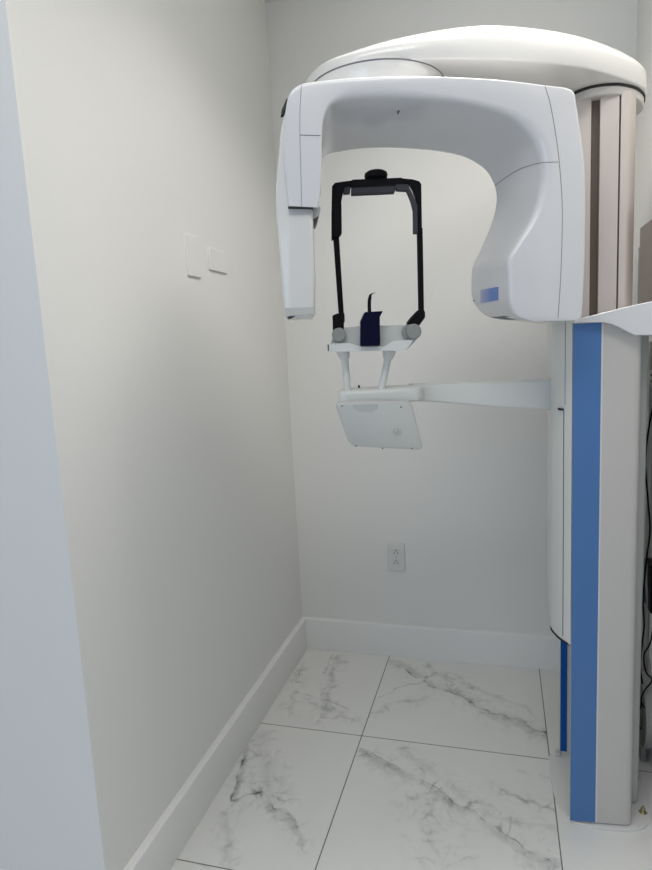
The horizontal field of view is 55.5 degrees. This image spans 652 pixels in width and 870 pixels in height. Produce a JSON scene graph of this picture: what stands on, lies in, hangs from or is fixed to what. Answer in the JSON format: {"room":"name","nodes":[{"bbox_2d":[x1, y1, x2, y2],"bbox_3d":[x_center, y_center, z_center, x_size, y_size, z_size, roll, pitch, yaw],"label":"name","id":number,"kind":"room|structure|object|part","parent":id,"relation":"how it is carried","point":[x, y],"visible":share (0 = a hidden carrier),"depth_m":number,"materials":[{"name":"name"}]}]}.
{"room":"radiology room","nodes":[
{"label":"radiology room","id":0,"kind":"room"},
{"bbox_2d":[0,0,301,869],"bbox_3d":[-1.482,-0.244,2.236,2.332,2.670,1.447,-1,9,16],"label":"wall","id":1,"kind":"structure","parent":0,"point":[150,569],"depth_m":1.50,"materials":[{"name":"paint"}]},
{"bbox_2d":[184,233,201,277],"bbox_3d":[-0.390,-0.524,1.814,0.006,0.118,0.082,-1,9,16],"label":"cover plate","id":2,"kind":"object","parent":1,"relation":"attached to","point":[192,250],"visible":1,"depth_m":1.80,"materials":[{"name":"paint"}]},
{"bbox_2d":[123,616,306,869],"bbox_3d":[-0.286,0.994,2.097,0.021,0.142,1.447,-1,9,16],"label":"baseboard","id":3,"kind":"structure","parent":1,"relation":"attached to","point":[167,839],"depth_m":1.89,"materials":[{"name":"white paint"}]},
{"bbox_2d":[207,247,226,272],"bbox_3d":[-0.345,-0.555,1.973,0.006,0.067,0.126,-1,9,16],"label":"cover plate","id":4,"kind":"object","parent":1,"relation":"attached to","point":[217,261],"visible":1,"depth_m":1.96,"materials":[{"name":"paint"}]},
{"bbox_2d":[170,649,651,869],"bbox_3d":[-1.284,1.423,0.269,3.755,0.080,5.790,-1,9,16],"label":"floor","id":5,"kind":"structure","parent":0,"point":[359,761],"depth_m":1.90,"materials":[{"name":"tile"}]},
{"bbox_2d":[276,25,651,831],"bbox_3d":[0.436,0.049,1.686,1.078,2.055,0.544,-4,8,-6],"label":"machine","id":6,"kind":"object","parent":5,"relation":"on","point":[550,116],"visible":1,"depth_m":1.52,"materials":[{"name":"white paint"}]},
{"bbox_3d":[0.031,-0.393,1.545,0.018,0.219,0.012,-3,8,0],"label":"frame rod","id":7,"kind":"part","parent":6,"relation":"part of","materials":[{"name":"black plastic"}]},
{"bbox_3d":[0.032,-0.248,1.536,0.035,0.035,0.019,-3,8,0],"label":"knob","id":8,"kind":"part","parent":6,"relation":"part of","materials":[{"name":"grey plastic"}]},
{"bbox_3d":[0.051,-0.155,1.605,0.021,0.094,0.019,-1,9,16],"label":"support post","id":9,"kind":"part","parent":6,"relation":"part of","materials":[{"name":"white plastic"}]},
{"bbox_3d":[0.122,-0.634,1.513,0.057,0.022,0.057,-1,9,16],"label":"knob","id":10,"kind":"part","parent":6,"relation":"part of","materials":[{"name":"black plastic"}]},
{"bbox_3d":[0.122,-0.554,1.523,0.225,0.140,0.022,-3,8,0],"label":"temple frame","id":11,"kind":"part","parent":6,"relation":"part of","materials":[{"name":"black plastic"}]},
{"bbox_3d":[0.135,-0.023,1.564,0.214,0.134,0.031,-3,8,0],"label":"control panel","id":12,"kind":"part","parent":6,"relation":"part of","materials":[{"name":"plastic"}]},
{"bbox_3d":[0.152,-0.158,1.605,0.039,0.091,0.019,-3,8,-1],"label":"support post","id":13,"kind":"part","parent":6,"relation":"part of","materials":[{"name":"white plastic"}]},
{"bbox_3d":[0.217,-0.257,1.536,0.038,0.038,0.019,-3,8,0],"label":"knob","id":14,"kind":"part","parent":6,"relation":"part of","materials":[{"name":"grey plastic"}]},
{"bbox_3d":[0.235,-0.407,1.544,0.016,0.209,0.012,-3,8,0],"label":"frame rod","id":15,"kind":"part","parent":6,"relation":"part of","materials":[{"name":"black plastic"}]},
{"bbox_3d":[0.239,-0.518,1.455,0.652,0.530,0.225,-3,8,0],"label":"rotating arm","id":16,"kind":"part","parent":6,"relation":"part of","materials":[{"name":"white plastic"}]},
{"bbox_3d":[0.413,-0.919,1.579,0.947,0.108,0.404,-6,9,-19],"label":"overhead arm","id":17,"kind":"part","parent":6,"relation":"part of","materials":[{"name":"white plastic"}]},
{"bbox_3d":[0.424,-0.104,1.688,0.387,0.090,0.055,-3,8,0],"label":"support arm","id":18,"kind":"part","parent":6,"relation":"part of","materials":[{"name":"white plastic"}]},
{"bbox_2d":[491,316,514,319],"bbox_3d":[0.433,-0.281,1.484,0.026,0.015,0.207,-3,8,2],"label":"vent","id":19,"kind":"object","parent":6,"relation":"attached to","point":[496,317],"depth_m":1.49,"materials":[{"name":"grey"}]},
{"bbox_3d":[0.745,0.339,1.903,0.042,1.372,0.053,-1,9,16],"label":"guide rail","id":20,"kind":"part","parent":6,"relation":"part of","materials":[{"name":"blue paint"}]},
{"bbox_3d":[0.704,0.393,1.596,0.004,1.348,0.004,-1,9,16],"label":"edge trim","id":21,"kind":"part","parent":6,"relation":"part of","materials":[{"name":"white plastic"}]},
{"bbox_3d":[0.809,1.043,1.840,0.266,0.008,0.342,-1,9,16],"label":"foot plate","id":22,"kind":"part","parent":6,"relation":"part of","materials":[{"name":"white paint"}]},
{"bbox_2d":[639,671,651,761],"bbox_3d":[1.008,0.884,1.944,0.052,0.272,0.224,-1,9,16],"label":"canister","id":23,"kind":"object","parent":5,"relation":"on","point":[645,734],"visible":0.57,"depth_m":1.88,"materials":[{"name":"grey"}]},
{"bbox_2d":[640,632,651,708],"bbox_3d":[0.957,0.655,1.832,0.044,0.354,0.004,-1,9,16],"label":"cable","id":24,"kind":"object","parent":23,"relation":"on","point":[649,684],"visible":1,"depth_m":1.84,"materials":[{"name":"black plastic"}]},
{"bbox_2d":[266,0,637,634],"bbox_3d":[0.483,-0.379,2.473,1.523,2.670,0.100,-1,9,16],"label":"wall","id":25,"kind":"structure","parent":0,"point":[467,507],"depth_m":2.47,"materials":[{"name":"paint"}]},
{"bbox_2d":[387,543,404,570],"bbox_3d":[0.296,0.516,2.611,0.072,0.118,0.010,-1,9,16],"label":"wall outlet","id":26,"kind":"object","parent":25,"relation":"attached to","point":[396,552],"visible":1,"depth_m":2.61,"materials":[{"name":"white plastic"}]},
{"bbox_2d":[392,559,399,564],"bbox_3d":[0.296,0.536,2.612,0.035,0.027,0.004,-1,9,16],"label":"socket","id":27,"kind":"object","parent":26,"relation":"attached to","point":[394,561],"depth_m":2.61,"materials":[{"name":"white plastic"}]},
{"bbox_2d":[392,549,399,554],"bbox_3d":[0.294,0.493,2.605,0.035,0.027,0.004,-1,9,16],"label":"socket","id":28,"kind":"object","parent":26,"relation":"attached to","point":[394,551],"depth_m":2.60,"materials":[{"name":"white plastic"}]},
{"bbox_2d":[306,617,559,670],"bbox_3d":[0.541,0.879,2.594,1.302,0.142,0.021,-1,9,16],"label":"baseboard","id":29,"kind":"structure","parent":25,"relation":"attached to","point":[476,646],"depth_m":2.60,"materials":[{"name":"white paint"}]},
{"bbox_2d":[632,0,651,673],"bbox_3d":[0.941,-0.258,1.475,0.100,2.670,1.590,-1,9,16],"label":"wall","id":30,"kind":"structure","parent":0,"point":[642,193],"depth_m":2.01,"materials":[{"name":"paint"}]},
{"bbox_2d":[636,219,651,303],"bbox_3d":[0.954,-0.487,1.758,0.024,0.281,0.564,-1,9,16],"label":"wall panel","id":31,"kind":"object","parent":30,"relation":"attached to","point":[644,252],"visible":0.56,"depth_m":1.93,"materials":[{"name":"paint"}]},
{"bbox_2d":[639,410,651,729],"bbox_3d":[0.966,0.387,1.839,0.060,1.099,0.005,-1,9,16],"label":"power cable","id":32,"kind":"object","parent":30,"relation":"hanging from","point":[651,410],"visible":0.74,"depth_m":1.83,"materials":[{"name":"black plastic"}]},
{"bbox_2d":[641,341,651,671],"bbox_3d":[1.029,0.276,1.982,0.018,1.140,0.040,-1,9,16],"label":"cable","id":33,"kind":"object","parent":30,"relation":"attached to","point":[650,342],"visible":0.2,"depth_m":1.96,"materials":[{"name":"grey plastic"}]},
{"bbox_2d":[644,558,651,613],"bbox_3d":[0.991,0.446,1.873,0.035,0.160,0.100,-1,9,16],"label":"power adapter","id":34,"kind":"object","parent":30,"relation":"attached to","point":[649,560],"visible":0.78,"depth_m":1.85,"materials":[{"name":"black plastic"}]},
{"bbox_2d":[644,376,651,679],"bbox_3d":[0.973,0.282,1.841,0.041,1.091,0.007,-1,9,16],"label":"cable","id":35,"kind":"object","parent":30,"relation":"hanging from","point":[649,437],"visible":0.87,"depth_m":1.84,"materials":[{"name":"grey plastic"}]},
{"bbox_2d":[646,749,651,767],"bbox_3d":[0.944,0.994,1.663,0.021,0.142,1.569,-1,9,16],"label":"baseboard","id":36,"kind":"structure","parent":30,"relation":"attached to","point":[648,751],"depth_m":1.93,"materials":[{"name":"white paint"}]},
{"bbox_2d":[649,369,651,385],"bbox_3d":[0.992,-0.173,1.872,0.020,0.060,0.060,-1,9,16],"label":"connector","id":37,"kind":"object","parent":30,"relation":"attached to","point":[650,374],"visible":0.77,"depth_m":1.88,"materials":[{"name":"grey"}]}
]}

